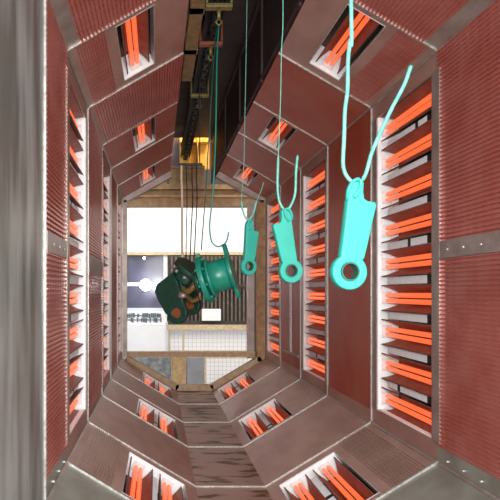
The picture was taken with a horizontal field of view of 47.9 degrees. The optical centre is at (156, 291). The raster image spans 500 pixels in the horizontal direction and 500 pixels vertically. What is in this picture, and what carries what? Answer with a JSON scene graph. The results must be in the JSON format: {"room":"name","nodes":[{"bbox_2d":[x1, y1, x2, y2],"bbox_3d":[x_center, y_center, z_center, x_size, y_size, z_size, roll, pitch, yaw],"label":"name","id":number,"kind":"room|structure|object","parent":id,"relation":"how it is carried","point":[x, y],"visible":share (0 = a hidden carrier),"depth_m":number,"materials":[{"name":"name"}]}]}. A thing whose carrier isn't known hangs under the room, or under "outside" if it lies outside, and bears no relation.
{"room":"industrial curing oven","nodes":[
{"label":"industrial curing oven","id":0,"kind":"room"},
{"bbox_2d":[0,0,121,499],"bbox_3d":[-0.524,-0.177,3.960,0.162,2.055,6.270,0,0,0],"label":"wall","id":1,"kind":"structure","parent":0,"point":[37,434],"depth_m":2.21,"materials":[{"name":"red metal"}]},
{"bbox_2d":[70,165,82,208],"bbox_3d":[-0.520,-0.600,3.156,0.116,0.162,0.719,0,0,0],"label":"heater","id":2,"kind":"object","parent":1,"relation":"in","point":[75,196],"visible":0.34,"depth_m":3.29,"materials":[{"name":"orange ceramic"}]},
{"bbox_2d":[70,353,82,393],"bbox_3d":[-0.520,0.463,3.156,0.116,0.162,0.719,0,0,0],"label":"heater","id":3,"kind":"object","parent":1,"relation":"in","point":[75,362],"visible":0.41,"depth_m":3.31,"materials":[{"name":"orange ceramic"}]},
{"bbox_2d":[70,204,82,242],"bbox_3d":[-0.520,-0.388,3.156,0.116,0.162,0.719,0,0,0],"label":"heater","id":4,"kind":"object","parent":1,"relation":"in","point":[75,230],"visible":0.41,"depth_m":3.32,"materials":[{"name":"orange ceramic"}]},
{"bbox_2d":[70,85,83,141],"bbox_3d":[-0.520,-1.025,3.156,0.116,0.162,0.719,0,0,0],"label":"heater","id":5,"kind":"object","parent":1,"relation":"in","point":[75,111],"visible":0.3,"depth_m":3.26,"materials":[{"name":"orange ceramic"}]},
{"bbox_2d":[70,125,83,175],"bbox_3d":[-0.520,-0.812,3.156,0.116,0.162,0.719,0,0,0],"label":"heater","id":6,"kind":"object","parent":1,"relation":"in","point":[75,146],"visible":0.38,"depth_m":3.28,"materials":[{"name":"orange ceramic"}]},
{"bbox_2d":[70,319,83,353],"bbox_3d":[-0.520,0.250,3.156,0.116,0.162,0.719,0,0,0],"label":"heater","id":7,"kind":"object","parent":1,"relation":"in","point":[76,330],"visible":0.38,"depth_m":3.35,"materials":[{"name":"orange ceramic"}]},
{"bbox_2d":[70,244,83,276],"bbox_3d":[-0.520,-0.175,3.156,0.116,0.162,0.719,0,0,0],"label":"heater","id":8,"kind":"object","parent":1,"relation":"in","point":[75,263],"visible":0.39,"depth_m":3.35,"materials":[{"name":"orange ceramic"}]},
{"bbox_2d":[70,284,83,313],"bbox_3d":[-0.520,0.037,3.156,0.116,0.162,0.719,0,0,0],"label":"heater","id":9,"kind":"object","parent":1,"relation":"in","point":[75,297],"visible":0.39,"depth_m":3.34,"materials":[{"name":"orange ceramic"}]},
{"bbox_2d":[70,386,83,423],"bbox_3d":[-0.520,0.675,3.156,0.116,0.162,0.719,0,0,0],"label":"heater","id":10,"kind":"object","parent":1,"relation":"in","point":[76,398],"visible":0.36,"depth_m":3.32,"materials":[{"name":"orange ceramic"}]},
{"bbox_2d":[104,167,107,191],"bbox_3d":[-0.520,-1.025,4.929,0.116,0.162,0.719,0,0,0],"label":"heater","id":11,"kind":"object","parent":1,"relation":"in","point":[105,171],"visible":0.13,"depth_m":5.14,"materials":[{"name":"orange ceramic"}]},
{"bbox_2d":[104,191,107,214],"bbox_3d":[-0.520,-0.812,4.929,0.116,0.162,0.719,0,0,0],"label":"heater","id":12,"kind":"object","parent":1,"relation":"in","point":[105,195],"visible":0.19,"depth_m":5.16,"materials":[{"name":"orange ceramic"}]},
{"bbox_2d":[104,215,107,236],"bbox_3d":[-0.520,-0.600,4.929,0.116,0.162,0.719,0,0,0],"label":"heater","id":13,"kind":"object","parent":1,"relation":"in","point":[105,218],"visible":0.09,"depth_m":5.19,"materials":[{"name":"orange metal"}]},
{"bbox_2d":[104,239,107,258],"bbox_3d":[-0.520,-0.388,4.929,0.116,0.162,0.719,0,0,0],"label":"heater","id":14,"kind":"object","parent":1,"relation":"in","point":[105,241],"visible":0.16,"depth_m":5.22,"materials":[{"name":"orange metal"}]},
{"bbox_2d":[104,333,107,353],"bbox_3d":[-0.520,0.463,4.929,0.116,0.162,0.719,0,0,0],"label":"heater","id":15,"kind":"object","parent":1,"relation":"in","point":[105,337],"visible":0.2,"depth_m":5.21,"materials":[{"name":"orange metal"}]},
{"bbox_2d":[104,310,107,329],"bbox_3d":[-0.520,0.250,4.929,0.116,0.162,0.719,0,0,0],"label":"heater","id":16,"kind":"object","parent":1,"relation":"in","point":[105,315],"visible":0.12,"depth_m":5.25,"materials":[{"name":"orange metal"}]},
{"bbox_2d":[104,263,107,281],"bbox_3d":[-0.520,-0.175,4.929,0.116,0.162,0.719,0,0,0],"label":"heater","id":17,"kind":"object","parent":1,"relation":"in","point":[105,265],"visible":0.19,"depth_m":5.27,"materials":[{"name":"orange metal"}]},
{"bbox_2d":[104,287,107,304],"bbox_3d":[-0.520,0.037,4.929,0.116,0.162,0.719,0,0,0],"label":"heater","id":18,"kind":"object","parent":1,"relation":"in","point":[105,293],"visible":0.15,"depth_m":5.27,"materials":[{"name":"orange metal"}]},
{"bbox_2d":[104,355,107,371],"bbox_3d":[-0.520,0.675,4.929,0.116,0.162,0.719,0,0,0],"label":"heater","id":19,"kind":"object","parent":1,"relation":"in","point":[105,357],"visible":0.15,"depth_m":5.26,"materials":[{"name":"orange metal"}]},
{"bbox_2d":[127,322,167,350],"bbox_3d":[-0.368,0.989,11.902,1.208,0.688,0.155,0,0,0],"label":"wall","id":20,"kind":"structure","parent":0,"point":[139,337],"depth_m":11.88,"materials":[{"name":"paint"}]},
{"bbox_2d":[127,311,166,324],"bbox_3d":[-0.381,0.566,11.984,1.196,0.304,0.076,0,0,0],"label":"notice board","id":21,"kind":"object","parent":20,"relation":"attached to","point":[133,317],"visible":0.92,"depth_m":11.96,"materials":[{"name":"paper"}]},
{"bbox_2d":[171,138,179,164],"bbox_3d":[0.210,-2.240,8.607,0.320,0.720,0.055,0,0,0],"label":"trim","id":22,"kind":"structure","parent":0,"point":[175,160],"depth_m":8.58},
{"bbox_2d":[127,208,246,254],"bbox_3d":[0.544,-1.401,11.965,3.045,1.200,0.115,0,0,0],"label":"wall","id":23,"kind":"structure","parent":0,"point":[150,231],"depth_m":11.96,"materials":[{"name":"white paint"}]},
{"bbox_2d":[127,255,167,310],"bbox_3d":[-0.371,-0.195,12.000,1.224,1.220,0.075,0,0,0],"label":"window","id":24,"kind":"structure","parent":23,"relation":"attached to","point":[154,269],"depth_m":12.02,"materials":[{"name":"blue glass"}]},
{"bbox_2d":[140,279,150,290],"bbox_3d":[-0.246,-0.150,11.828,0.250,0.250,0.365,0,0,0],"label":"lamp","id":25,"kind":"object","parent":24,"relation":"attached to","point":[145,284],"visible":1,"depth_m":11.68,"materials":[{"name":"white"}]},
{"bbox_2d":[122,171,264,390],"bbox_3d":[0.475,-0.125,7.245,1.869,2.880,0.245,0,0,0],"label":"frame","id":26,"kind":"object","parent":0,"point":[260,207],"visible":0.82,"depth_m":7.12,"materials":[{"name":"beige paint"}]},
{"bbox_2d":[127,138,265,358],"bbox_3d":[1.000,-1.350,12.260,14.000,6.700,0.200,0,0,0],"label":"wall","id":27,"kind":"structure","parent":0,"point":[217,181],"depth_m":12.16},
{"bbox_2d":[167,325,246,329],"bbox_3d":[1.004,0.687,10.775,1.618,0.088,0.100,0,0,0],"label":"beam","id":28,"kind":"structure","parent":0,"point":[182,327],"depth_m":10.72,"materials":[{"name":"beige paint"}]},
{"bbox_2d":[170,330,251,383],"bbox_3d":[1.139,1.486,11.960,1.844,1.367,0.050,0,0,0],"label":"screen","id":29,"kind":"object","parent":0,"point":[171,331],"visible":0.14,"depth_m":11.94,"materials":[{"name":"paint"}]},
{"bbox_2d":[192,243,240,302],"bbox_3d":[0.414,-0.128,3.825,0.339,0.412,0.332,0,0,15],"label":"spool","id":30,"kind":"object","parent":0,"point":[211,278],"visible":1,"depth_m":3.73},
{"bbox_2d":[239,220,258,274],"bbox_3d":[0.458,-0.220,2.720,0.100,0.275,0.038,0,0,-25],"label":"eye link","id":31,"kind":"object","parent":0,"point":[250,236],"visible":1,"depth_m":2.71,"materials":[{"name":"teal paint"}]},
{"bbox_2d":[49,0,494,198],"bbox_3d":[0.475,-1.746,4.537,1.890,1.098,7.150,0,0,0],"label":"ceiling","id":32,"kind":"structure","parent":0,"point":[408,32],"depth_m":3.73,"materials":[{"name":"metal"}]},
{"bbox_2d":[121,9,149,74],"bbox_3d":[-0.121,-1.444,3.156,0.149,0.151,0.719,0,0,0],"label":"heater","id":33,"kind":"object","parent":32,"relation":"attached to","point":[135,31],"visible":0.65,"depth_m":3.17,"materials":[{"name":"orange metal"}]},
{"bbox_2d":[135,119,151,147],"bbox_3d":[-0.121,-1.444,4.929,0.149,0.151,0.719,0,0,0],"label":"heater","id":34,"kind":"object","parent":32,"relation":"attached to","point":[146,128],"visible":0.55,"depth_m":5.01,"materials":[{"name":"orange metal"}]},
{"bbox_2d":[141,166,152,183],"bbox_3d":[-0.121,-1.444,6.648,0.149,0.151,0.719,0,0,0],"label":"heater","id":35,"kind":"object","parent":32,"relation":"attached to","point":[150,170],"visible":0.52,"depth_m":6.77,"materials":[{"name":"orange metal"}]},
{"bbox_2d":[127,184,255,207],"bbox_3d":[0.438,-1.337,7.714,1.875,0.295,0.248,0,0,0],"label":"cross beam","id":36,"kind":"structure","parent":32,"relation":"attached to","point":[163,195],"depth_m":7.65,"materials":[{"name":"paint"}]},
{"bbox_2d":[182,0,204,80],"bbox_3d":[0.295,-2.135,3.163,0.110,0.160,4.400,0,0,0],"label":"support beam","id":37,"kind":"structure","parent":32,"relation":"attached to","point":[196,8],"depth_m":4.46,"materials":[{"name":"paint"}]},
{"bbox_2d":[181,0,227,156],"bbox_3d":[0.430,-2.140,4.950,0.140,0.160,8.250,0,0,0],"label":"track","id":38,"kind":"object","parent":37,"relation":"attached to","point":[206,18],"visible":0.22,"depth_m":5.29,"materials":[{"name":"black metal"}]},
{"bbox_2d":[179,69,202,165],"bbox_3d":[0.310,-1.615,5.088,0.220,0.890,0.022,0,0,0],"label":"bar","id":39,"kind":"object","parent":38,"relation":"hanging from","point":[199,163],"visible":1,"depth_m":5.08,"materials":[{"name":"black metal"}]},
{"bbox_2d":[180,165,183,256],"bbox_3d":[0.231,-0.724,5.088,0.032,0.893,0.022,0,0,0],"label":"sling","id":40,"kind":"object","parent":39,"relation":"hanging from","point":[181,166],"visible":0.93,"depth_m":5.08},
{"bbox_2d":[186,165,187,259],"bbox_3d":[0.273,-0.696,5.088,0.019,0.948,0.009,0,0,0],"label":"sling","id":41,"kind":"object","parent":39,"relation":"hanging from","point":[186,165],"visible":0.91,"depth_m":5.08,"materials":[{"name":"fabric"}]},
{"bbox_2d":[190,165,192,262],"bbox_3d":[0.317,-0.687,5.088,0.035,0.967,0.011,0,0,0],"label":"sling","id":42,"kind":"object","parent":39,"relation":"hanging from","point":[191,165],"visible":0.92,"depth_m":5.08,"materials":[{"name":"fabric"}]},
{"bbox_2d":[155,257,201,323],"bbox_3d":[0.229,-0.018,5.043,0.466,0.611,0.387,0,0,33],"label":"hook block","id":43,"kind":"object","parent":42,"relation":"hanging from","point":[177,295],"visible":0.86,"depth_m":4.92,"materials":[{"name":"green metal"}]},
{"bbox_2d":[194,165,197,265],"bbox_3d":[0.357,-0.677,5.088,0.040,0.985,0.011,0,0,0],"label":"sling","id":44,"kind":"object","parent":39,"relation":"hanging from","point":[196,165],"visible":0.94,"depth_m":5.08,"materials":[{"name":"fabric"}]},
{"bbox_2d":[180,138,208,169],"bbox_3d":[0.575,-2.152,8.374,0.450,0.545,0.302,0,0,0],"label":"beam","id":45,"kind":"structure","parent":38,"relation":"on","point":[194,156],"depth_m":8.42,"materials":[{"name":"metal"}]},
{"bbox_2d":[162,165,204,183],"bbox_3d":[0.375,-1.677,8.264,0.670,0.405,0.192,0,0,0],"label":"ochre gusset","id":46,"kind":"object","parent":45,"relation":"attached to","point":[175,169],"visible":0.31,"depth_m":8.22,"materials":[{"name":"paint"}]},
{"bbox_2d":[190,78,208,108],"bbox_3d":[0.430,-2.003,5.555,0.186,0.320,0.060,0,0,0],"label":"trolley","id":47,"kind":"object","parent":38,"relation":"hanging from","point":[191,82],"visible":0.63,"depth_m":5.53,"materials":[{"name":"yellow metal"}]},
{"bbox_2d":[183,0,222,159],"bbox_3d":[0.430,-2.030,4.884,0.060,0.028,8.132,0,0,0],"label":"chain","id":48,"kind":"object","parent":38,"relation":"hanging from","point":[212,30],"visible":0.8,"depth_m":5.17,"materials":[{"name":"black metal"}]},
{"bbox_2d":[199,21,222,60],"bbox_3d":[0.430,-2.003,4.400,0.186,0.320,0.060,0,0,0],"label":"trolley","id":49,"kind":"object","parent":38,"relation":"hanging from","point":[210,44],"visible":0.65,"depth_m":4.38,"materials":[{"name":"red metal"}]},
{"bbox_2d":[205,0,232,25],"bbox_3d":[0.430,-2.003,3.822,0.186,0.320,0.060,0,0,0],"label":"trolley","id":50,"kind":"object","parent":38,"relation":"hanging from","point":[218,7],"visible":1,"depth_m":3.81,"materials":[{"name":"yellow metal"}]},
{"bbox_2d":[201,26,217,249],"bbox_3d":[0.365,-1.073,3.842,0.119,1.564,0.008,0,0,0],"label":"wire","id":51,"kind":"object","parent":50,"relation":"hanging from","point":[217,26],"visible":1,"depth_m":3.84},
{"bbox_2d":[209,26,228,246],"bbox_3d":[0.431,-1.083,3.822,0.142,1.546,0.011,0,0,0],"label":"wire","id":52,"kind":"object","parent":50,"relation":"hanging from","point":[218,26],"visible":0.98,"depth_m":3.82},
{"bbox_3d":[0.430,-2.003,1.356,0.186,0.320,0.060,0,0,0],"label":"trolley","id":53,"kind":"object","parent":38,"relation":"hanging from","visible":0},
{"bbox_2d":[341,0,412,181],"bbox_3d":[0.538,-1.062,1.355,0.185,1.596,0.010,0,0,0],"label":"wire","id":54,"kind":"object","parent":53,"relation":"hanging from","point":[351,28],"visible":0.94,"depth_m":1.35,"materials":[{"name":"metal"}]},
{"bbox_2d":[329,177,375,289],"bbox_3d":[0.482,-0.142,1.350,0.110,0.274,0.038,0,0,-4],"label":"eye link","id":55,"kind":"object","parent":54,"relation":"hanging from","point":[358,213],"visible":1,"depth_m":1.34,"materials":[{"name":"teal paint"}]},
{"bbox_3d":[0.430,-2.003,2.007,0.186,0.320,0.060,0,0,0],"label":"trolley","id":56,"kind":"object","parent":38,"relation":"hanging from","visible":0},
{"bbox_2d":[276,10,298,208],"bbox_3d":[0.476,-1.077,2.007,0.083,1.566,0.010,0,0,0],"label":"wire","id":57,"kind":"object","parent":56,"relation":"hanging from","point":[297,156],"visible":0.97,"depth_m":2.00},
{"bbox_2d":[271,207,302,282],"bbox_3d":[0.475,-0.170,2.005,0.113,0.273,0.038,0,0,-9],"label":"eye link","id":58,"kind":"object","parent":57,"relation":"hanging from","point":[282,231],"visible":1,"depth_m":2.00,"materials":[{"name":"teal paint"}]},
{"bbox_3d":[0.430,-2.003,2.723,0.186,0.320,0.060,0,0,0],"label":"trolley","id":59,"kind":"object","parent":38,"relation":"hanging from","visible":0},
{"bbox_2d":[241,13,263,220],"bbox_3d":[0.472,-1.106,2.723,0.115,1.508,0.010,0,0,0],"label":"wire","id":60,"kind":"object","parent":59,"relation":"hanging from","point":[244,215],"visible":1,"depth_m":2.72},
{"bbox_2d":[167,0,304,183],"bbox_3d":[0.482,-1.930,4.537,0.665,0.730,7.150,0,0,0],"label":"overhead conveyor channel","id":61,"kind":"object","parent":32,"relation":"attached to","point":[261,60],"depth_m":4.83,"materials":[{"name":"metal"}]},
{"bbox_2d":[236,166,255,182],"bbox_3d":[1.073,-1.447,6.648,0.149,0.152,0.719,0,0,0],"label":"heater","id":62,"kind":"object","parent":32,"relation":"attached to","point":[250,173],"visible":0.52,"depth_m":6.73,"materials":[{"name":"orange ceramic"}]},
{"bbox_2d":[262,118,292,147],"bbox_3d":[1.073,-1.447,4.929,0.149,0.152,0.719,0,0,0],"label":"heater","id":63,"kind":"object","parent":32,"relation":"attached to","point":[285,128],"visible":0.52,"depth_m":4.97,"materials":[{"name":"orange metal"}]},
{"bbox_2d":[316,8,378,73],"bbox_3d":[1.073,-1.447,3.156,0.149,0.152,0.719,0,0,0],"label":"heater","id":64,"kind":"object","parent":32,"relation":"attached to","point":[363,25],"visible":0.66,"depth_m":3.15,"materials":[{"name":"orange metal"}]},
{"bbox_2d":[47,358,499,499],"bbox_3d":[0.475,1.106,4.661,1.891,0.527,4.868,0,0,0],"label":"floor","id":65,"kind":"structure","parent":0,"point":[212,455],"depth_m":3.79,"materials":[{"name":"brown metal"}]},
{"bbox_2d":[125,456,152,499],"bbox_3d":[-0.099,1.109,3.156,0.149,0.152,0.719,0,0,0],"label":"heater","id":66,"kind":"object","parent":65,"relation":"on","point":[142,489],"visible":0.98,"depth_m":3.22,"materials":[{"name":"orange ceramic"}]},
{"bbox_2d":[138,402,153,424],"bbox_3d":[-0.099,1.109,4.929,0.149,0.152,0.719,0,0,0],"label":"heater","id":67,"kind":"object","parent":65,"relation":"on","point":[144,409],"visible":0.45,"depth_m":5.04,"materials":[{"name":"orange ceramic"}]},
{"bbox_2d":[143,374,154,387],"bbox_3d":[-0.099,1.109,6.648,0.149,0.152,0.719,0,0,0],"label":"heater","id":68,"kind":"object","parent":65,"relation":"on","point":[147,379],"visible":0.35,"depth_m":6.82,"materials":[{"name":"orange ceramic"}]},
{"bbox_2d":[158,382,169,396],"bbox_3d":[0.081,1.217,6.648,0.149,0.152,0.719,0,0,0],"label":"heater","id":69,"kind":"object","parent":65,"relation":"on","point":[161,388],"visible":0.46,"depth_m":6.79,"materials":[{"name":"orange metal"}]},
{"bbox_2d":[158,414,174,437],"bbox_3d":[0.081,1.217,4.929,0.149,0.152,0.719,0,0,0],"label":"heater","id":70,"kind":"object","parent":65,"relation":"on","point":[162,421],"visible":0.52,"depth_m":5.02,"materials":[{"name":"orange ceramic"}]},
{"bbox_2d":[158,474,182,499],"bbox_3d":[0.081,1.217,3.156,0.149,0.152,0.719,0,0,0],"label":"heater","id":71,"kind":"object","parent":65,"relation":"on","point":[165,486],"visible":1,"depth_m":3.36,"materials":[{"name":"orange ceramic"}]},
{"bbox_2d":[220,383,237,398],"bbox_3d":[0.873,1.222,6.648,0.149,0.152,0.719,0,0,0],"label":"heater","id":72,"kind":"object","parent":65,"relation":"on","point":[227,389],"visible":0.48,"depth_m":6.76,"materials":[{"name":"orange metal"}]},
{"bbox_2d":[234,374,252,388],"bbox_3d":[1.052,1.112,6.648,0.149,0.152,0.719,0,0,0],"label":"heater","id":73,"kind":"object","parent":65,"relation":"on","point":[241,380],"visible":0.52,"depth_m":6.76,"materials":[{"name":"orange metal"}]},
{"bbox_2d":[241,413,268,438],"bbox_3d":[0.873,1.222,4.929,0.149,0.152,0.719,0,0,0],"label":"heater","id":74,"kind":"object","parent":65,"relation":"on","point":[260,427],"visible":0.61,"depth_m":4.99,"materials":[{"name":"orange metal"}]},
{"bbox_2d":[260,401,289,425],"bbox_3d":[1.052,1.112,4.929,0.149,0.152,0.719,0,0,0],"label":"heater","id":75,"kind":"object","parent":65,"relation":"on","point":[281,414],"visible":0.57,"depth_m":5.00,"materials":[{"name":"orange metal"}]},
{"bbox_2d":[284,474,326,499],"bbox_3d":[0.873,1.222,3.156,0.149,0.152,0.719,0,0,0],"label":"heater","id":76,"kind":"object","parent":65,"relation":"on","point":[298,486],"visible":1,"depth_m":3.35,"materials":[{"name":"orange metal"}]},
{"bbox_2d":[313,457,374,499],"bbox_3d":[1.052,1.112,3.156,0.149,0.152,0.719,0,0,0],"label":"heater","id":77,"kind":"object","parent":65,"relation":"on","point":[347,486],"visible":0.99,"depth_m":3.19,"materials":[{"name":"orange metal"}]},
{"bbox_2d":[51,0,499,497],"bbox_3d":[0.550,-0.177,3.960,2.010,2.055,6.270,0,0,0],"label":"wall","id":78,"kind":"structure","parent":0,"point":[464,73],"depth_m":2.72,"materials":[{"name":"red metal"}]},
{"bbox_2d":[269,236,275,250],"bbox_3d":[1.470,-0.600,6.648,0.116,0.162,0.719,0,0,0],"label":"heater","id":79,"kind":"object","parent":78,"relation":"attached to","point":[271,244],"visible":0.3,"depth_m":6.91,"materials":[{"name":"orange metal"}]},
{"bbox_2d":[269,198,278,216],"bbox_3d":[1.470,-1.025,6.648,0.116,0.162,0.719,0,0,0],"label":"heater","id":80,"kind":"object","parent":78,"relation":"attached to","point":[272,211],"visible":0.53,"depth_m":6.78,"materials":[{"name":"orange metal"}]},
{"bbox_2d":[269,288,278,301],"bbox_3d":[1.470,0.037,6.648,0.116,0.162,0.719,0,0,0],"label":"heater","id":81,"kind":"object","parent":78,"relation":"attached to","point":[271,294],"visible":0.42,"depth_m":6.77,"materials":[{"name":"orange metal"}]},
{"bbox_2d":[269,322,278,338],"bbox_3d":[1.470,0.463,6.648,0.116,0.162,0.719,0,0,0],"label":"heater","id":82,"kind":"object","parent":78,"relation":"attached to","point":[272,328],"visible":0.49,"depth_m":6.79,"materials":[{"name":"orange metal"}]},
{"bbox_2d":[269,252,278,267],"bbox_3d":[1.470,-0.388,6.648,0.116,0.162,0.719,0,0,0],"label":"heater","id":83,"kind":"object","parent":78,"relation":"attached to","point":[272,261],"visible":0.56,"depth_m":6.83,"materials":[{"name":"orange metal"}]},
{"bbox_2d":[269,305,278,319],"bbox_3d":[1.470,0.250,6.648,0.116,0.162,0.719,0,0,0],"label":"heater","id":84,"kind":"object","parent":78,"relation":"attached to","point":[271,311],"visible":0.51,"depth_m":6.79,"materials":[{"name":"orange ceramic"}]},
{"bbox_2d":[269,270,278,284],"bbox_3d":[1.470,-0.175,6.648,0.116,0.162,0.719,0,0,0],"label":"heater","id":85,"kind":"object","parent":78,"relation":"attached to","point":[271,277],"visible":0.53,"depth_m":6.81,"materials":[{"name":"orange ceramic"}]},
{"bbox_2d":[269,339,278,354],"bbox_3d":[1.470,0.675,6.648,0.116,0.162,0.719,0,0,0],"label":"heater","id":86,"kind":"object","parent":78,"relation":"on","point":[273,345],"visible":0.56,"depth_m":6.79,"materials":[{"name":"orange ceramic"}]},
{"bbox_2d":[269,215,278,233],"bbox_3d":[1.470,-0.812,6.648,0.116,0.162,0.719,0,0,0],"label":"heater","id":87,"kind":"object","parent":78,"relation":"attached to","point":[275,220],"visible":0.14,"depth_m":6.78,"materials":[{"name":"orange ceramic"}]},
{"bbox_2d":[305,161,324,192],"bbox_3d":[1.470,-1.025,4.929,0.116,0.162,0.719,0,0,0],"label":"heater","id":88,"kind":"object","parent":78,"relation":"attached to","point":[318,174],"visible":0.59,"depth_m":4.99,"materials":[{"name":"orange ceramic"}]},
{"bbox_2d":[305,186,324,214],"bbox_3d":[1.470,-0.812,4.929,0.116,0.162,0.719,0,0,0],"label":"heater","id":89,"kind":"object","parent":78,"relation":"attached to","point":[318,197],"visible":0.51,"depth_m":5.01,"materials":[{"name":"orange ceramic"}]},
{"bbox_2d":[305,236,324,259],"bbox_3d":[1.470,-0.388,4.929,0.116,0.162,0.719,0,0,0],"label":"heater","id":90,"kind":"object","parent":78,"relation":"attached to","point":[319,243],"visible":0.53,"depth_m":5.02,"materials":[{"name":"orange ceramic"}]},
{"bbox_2d":[305,211,324,236],"bbox_3d":[1.470,-0.600,4.929,0.116,0.162,0.719,0,0,0],"label":"heater","id":91,"kind":"object","parent":78,"relation":"attached to","point":[318,220],"visible":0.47,"depth_m":5.01,"materials":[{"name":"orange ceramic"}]},
{"bbox_2d":[305,287,324,305],"bbox_3d":[1.470,0.037,4.929,0.116,0.162,0.719,0,0,0],"label":"heater","id":92,"kind":"object","parent":78,"relation":"attached to","point":[320,300],"visible":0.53,"depth_m":5.02,"materials":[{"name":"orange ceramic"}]},
{"bbox_2d":[305,262,324,281],"bbox_3d":[1.470,-0.175,4.929,0.116,0.162,0.719,0,0,0],"label":"heater","id":93,"kind":"object","parent":78,"relation":"attached to","point":[319,267],"visible":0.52,"depth_m":5.01,"materials":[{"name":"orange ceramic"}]},
{"bbox_2d":[305,310,324,330],"bbox_3d":[1.470,0.250,4.929,0.116,0.162,0.719,0,0,0],"label":"heater","id":94,"kind":"object","parent":78,"relation":"attached to","point":[319,324],"visible":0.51,"depth_m":5.02,"materials":[{"name":"orange metal"}]},
{"bbox_2d":[305,332,324,355],"bbox_3d":[1.470,0.463,4.929,0.116,0.162,0.719,0,0,0],"label":"heater","id":95,"kind":"object","parent":78,"relation":"attached to","point":[319,348],"visible":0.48,"depth_m":5.01,"materials":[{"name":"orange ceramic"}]},
{"bbox_2d":[305,354,324,378],"bbox_3d":[1.470,0.675,4.929,0.116,0.162,0.719,0,0,0],"label":"heater","id":96,"kind":"object","parent":78,"relation":"on","point":[320,370],"visible":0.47,"depth_m":5.04,"materials":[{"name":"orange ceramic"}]},
{"bbox_2d":[381,78,430,141],"bbox_3d":[1.470,-1.025,3.156,0.116,0.162,0.719,0,0,0],"label":"heater","id":97,"kind":"object","parent":78,"relation":"attached to","point":[417,104],"visible":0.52,"depth_m":3.15,"materials":[{"name":"metal"}]},
{"bbox_2d":[381,119,430,175],"bbox_3d":[1.470,-0.812,3.156,0.116,0.162,0.719,0,0,0],"label":"heater","id":98,"kind":"object","parent":78,"relation":"attached to","point":[417,142],"visible":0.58,"depth_m":3.17,"materials":[{"name":"orange metal"}]},
{"bbox_2d":[381,319,430,355],"bbox_3d":[1.470,0.250,3.156,0.116,0.162,0.719,0,0,0],"label":"heater","id":99,"kind":"object","parent":78,"relation":"attached to","point":[414,337],"visible":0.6,"depth_m":3.18,"materials":[{"name":"orange metal"}]},
{"bbox_2d":[381,160,430,209],"bbox_3d":[1.470,-0.600,3.156,0.116,0.162,0.719,0,0,0],"label":"heater","id":100,"kind":"object","parent":78,"relation":"attached to","point":[415,182],"visible":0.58,"depth_m":3.18,"materials":[{"name":"orange metal"}]},
{"bbox_2d":[381,242,430,276],"bbox_3d":[1.470,-0.175,3.156,0.116,0.162,0.719,0,0,0],"label":"heater","id":101,"kind":"object","parent":78,"relation":"attached to","point":[416,259],"visible":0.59,"depth_m":3.18,"materials":[{"name":"orange metal"}]},
{"bbox_2d":[381,353,430,396],"bbox_3d":[1.470,0.463,3.156,0.116,0.162,0.719,0,0,0],"label":"heater","id":102,"kind":"object","parent":78,"relation":"attached to","point":[415,376],"visible":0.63,"depth_m":3.18,"materials":[{"name":"orange metal"}]},
{"bbox_2d":[381,284,430,314],"bbox_3d":[1.470,0.037,3.156,0.116,0.162,0.719,0,0,0],"label":"heater","id":103,"kind":"object","parent":78,"relation":"attached to","point":[415,298],"visible":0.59,"depth_m":3.17,"materials":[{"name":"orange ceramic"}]},
{"bbox_2d":[381,201,430,242],"bbox_3d":[1.470,-0.388,3.156,0.116,0.162,0.719,0,0,0],"label":"heater","id":104,"kind":"object","parent":78,"relation":"attached to","point":[414,221],"visible":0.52,"depth_m":3.18,"materials":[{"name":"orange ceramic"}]},
{"bbox_2d":[381,386,430,432],"bbox_3d":[1.470,0.675,3.156,0.116,0.162,0.719,0,0,0],"label":"heater","id":105,"kind":"object","parent":78,"relation":"on","point":[416,413],"visible":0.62,"depth_m":3.19,"materials":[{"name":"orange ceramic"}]},
{"bbox_3d":[0.000,2.050,2.180,16.000,0.100,20.360,0,0,0],"label":"floor","id":106,"kind":"structure","parent":0,"visible":0},
{"bbox_2d":[132,357,170,378],"bbox_3d":[-0.153,1.600,10.425,0.842,0.796,0.500,0,0,0],"label":"crate","id":107,"kind":"object","parent":106,"relation":"on","point":[162,365],"visible":0.14,"depth_m":10.18,"materials":[{"name":"metal"}]},
{"bbox_2d":[172,357,185,383],"bbox_3d":[0.385,1.531,9.750,0.245,0.928,0.250,0,0,0],"label":"pillar","id":108,"kind":"structure","parent":106,"relation":"on","point":[178,363],"depth_m":9.62,"materials":[{"name":"paint"}]},
{"bbox_2d":[182,329,246,350],"bbox_3d":[1.073,0.871,9.893,1.235,0.398,0.040,0,0,0],"label":"mesh fence","id":109,"kind":"object","parent":108,"relation":"attached to","point":[183,334],"visible":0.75,"depth_m":9.89,"materials":[{"name":"silver metal"}]},
{"bbox_2d":[168,329,181,350],"bbox_3d":[0.327,0.871,9.893,0.245,0.398,0.040,0,0,0],"label":"mesh fence","id":110,"kind":"object","parent":109,"relation":"attached to","point":[169,334],"visible":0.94,"depth_m":9.89,"materials":[{"name":"silver metal"}]},
{"bbox_2d":[186,357,204,383],"bbox_3d":[0.722,1.600,10.375,0.333,0.796,0.400,0,0,0],"label":"base cabinet","id":111,"kind":"object","parent":106,"relation":"on","point":[194,366],"visible":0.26,"depth_m":10.18,"materials":[{"name":"metal"}]},
{"bbox_2d":[168,256,246,324],"bbox_3d":[1.124,-0.038,11.826,1.779,1.482,0.222,0,0,0],"label":"storage rack","id":112,"kind":"object","parent":106,"relation":"on","point":[233,309],"visible":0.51,"depth_m":11.77,"materials":[{"name":"metal"}]},
{"bbox_2d":[202,309,220,320],"bbox_3d":[1.153,0.485,11.693,0.402,0.252,0.120,0,0,0],"label":"box","id":113,"kind":"object","parent":112,"relation":"on","point":[207,314],"visible":1,"depth_m":11.63,"materials":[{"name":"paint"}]},
{"bbox_2d":[204,357,246,383],"bbox_3d":[1.271,1.481,9.893,0.840,0.614,0.040,0,0,0],"label":"mesh fence","id":114,"kind":"object","parent":106,"relation":"on","point":[205,362],"visible":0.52,"depth_m":9.89,"materials":[{"name":"silver metal"}]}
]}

